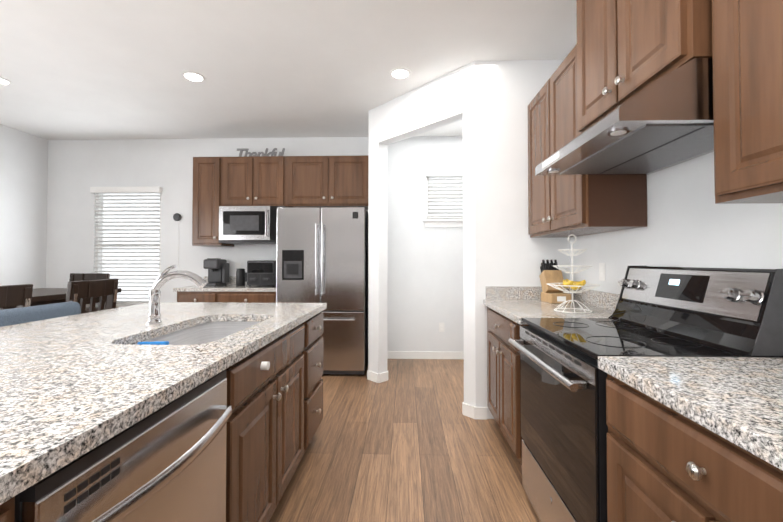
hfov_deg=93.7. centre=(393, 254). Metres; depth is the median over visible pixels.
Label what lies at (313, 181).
upper cabinet
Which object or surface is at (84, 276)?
chair
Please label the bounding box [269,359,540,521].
floor
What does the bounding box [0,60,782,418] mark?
wall
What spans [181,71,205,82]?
recessed light
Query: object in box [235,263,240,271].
electrical outlet
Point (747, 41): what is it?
upper cabinet
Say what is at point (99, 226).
window blind
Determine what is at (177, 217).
speaker
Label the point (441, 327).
outlet
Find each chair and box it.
[0,284,32,309]
[66,279,117,313]
[69,273,109,312]
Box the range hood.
[535,58,713,175]
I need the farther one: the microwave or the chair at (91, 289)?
the microwave
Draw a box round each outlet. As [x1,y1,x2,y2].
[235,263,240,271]
[439,323,443,331]
[599,263,604,280]
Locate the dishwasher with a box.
[15,370,231,521]
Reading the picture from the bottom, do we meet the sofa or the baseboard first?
the baseboard
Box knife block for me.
[540,260,571,303]
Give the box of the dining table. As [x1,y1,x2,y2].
[9,288,121,310]
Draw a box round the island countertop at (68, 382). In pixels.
[0,302,326,492]
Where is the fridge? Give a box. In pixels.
[276,206,367,374]
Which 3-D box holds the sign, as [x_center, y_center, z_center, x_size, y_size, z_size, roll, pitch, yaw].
[-1.612,-1.225,4.473,0.660,0.141,0.030,0,-1,2]
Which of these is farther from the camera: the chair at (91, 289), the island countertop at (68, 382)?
the chair at (91, 289)
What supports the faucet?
on the island countertop at (68, 382)
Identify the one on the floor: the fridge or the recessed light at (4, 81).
the fridge
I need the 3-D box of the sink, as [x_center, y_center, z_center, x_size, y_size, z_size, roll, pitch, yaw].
[-0.844,0.458,1.664,0.464,0.214,0.804,0,-1,2]
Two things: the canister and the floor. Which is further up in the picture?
the canister
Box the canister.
[236,268,246,285]
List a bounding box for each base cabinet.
[173,276,275,302]
[483,286,619,465]
[598,364,782,521]
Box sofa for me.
[0,301,80,326]
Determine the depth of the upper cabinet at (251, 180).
4.30 m
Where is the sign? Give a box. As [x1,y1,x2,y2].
[237,148,284,156]
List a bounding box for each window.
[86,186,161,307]
[423,170,462,226]
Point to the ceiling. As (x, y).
(92, 69)
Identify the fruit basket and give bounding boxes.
[547,234,599,312]
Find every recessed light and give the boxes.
[0,77,12,85]
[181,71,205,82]
[389,68,411,79]
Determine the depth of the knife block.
2.66 m
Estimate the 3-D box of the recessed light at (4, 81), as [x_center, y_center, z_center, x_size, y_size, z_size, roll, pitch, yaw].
[-3.414,-1.501,3.164,0.190,0.006,0.190,0,-1,2]
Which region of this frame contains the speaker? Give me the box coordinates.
[173,213,181,270]
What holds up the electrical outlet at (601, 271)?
attached to the wall
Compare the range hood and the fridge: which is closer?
the range hood
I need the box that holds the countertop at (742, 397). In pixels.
[598,356,782,463]
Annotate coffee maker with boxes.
[203,258,228,285]
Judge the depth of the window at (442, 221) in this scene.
4.55 m
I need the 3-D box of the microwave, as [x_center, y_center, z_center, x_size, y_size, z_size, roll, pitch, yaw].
[-1.644,-0.347,4.412,0.748,0.425,0.452,0,-1,2]
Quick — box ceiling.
[0,0,576,139]
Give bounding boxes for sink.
[120,317,267,344]
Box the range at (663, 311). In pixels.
[508,266,782,521]
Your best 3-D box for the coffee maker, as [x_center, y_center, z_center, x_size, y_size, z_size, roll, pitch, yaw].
[-2.127,0.207,4.395,0.215,0.325,0.260,0,-1,2]
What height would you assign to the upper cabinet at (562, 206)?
1.030 m
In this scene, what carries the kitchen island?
on the floor
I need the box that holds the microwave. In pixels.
[219,206,277,243]
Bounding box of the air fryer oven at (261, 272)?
[247,260,276,286]
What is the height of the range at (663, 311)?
1.186 m
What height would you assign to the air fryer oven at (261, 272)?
0.300 m
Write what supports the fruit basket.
on the base cabinet at (509, 308)
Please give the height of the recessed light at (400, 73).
0.006 m
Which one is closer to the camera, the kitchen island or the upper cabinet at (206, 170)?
the kitchen island
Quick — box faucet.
[144,265,206,324]
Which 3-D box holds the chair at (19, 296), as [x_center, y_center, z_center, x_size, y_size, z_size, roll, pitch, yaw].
[-2.675,0.721,2.220,0.525,1.059,0.490,0,-1,5]
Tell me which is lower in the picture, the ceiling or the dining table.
the dining table
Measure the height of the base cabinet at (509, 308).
1.014 m
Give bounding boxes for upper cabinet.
[192,157,233,246]
[220,156,291,207]
[284,155,368,209]
[528,44,646,237]
[576,0,712,134]
[712,0,782,203]
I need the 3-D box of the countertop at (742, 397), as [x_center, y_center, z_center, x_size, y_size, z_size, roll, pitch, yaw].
[0.935,0.318,0.141,0.663,0.038,1.992,0,-1,2]
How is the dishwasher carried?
in the kitchen island
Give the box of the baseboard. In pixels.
[387,351,463,358]
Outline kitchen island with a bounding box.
[0,305,326,521]
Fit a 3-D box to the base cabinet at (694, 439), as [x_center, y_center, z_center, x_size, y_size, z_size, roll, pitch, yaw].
[0.942,0.785,0.735,0.687,0.876,0.787,0,-1,2]
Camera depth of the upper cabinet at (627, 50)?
1.48 m

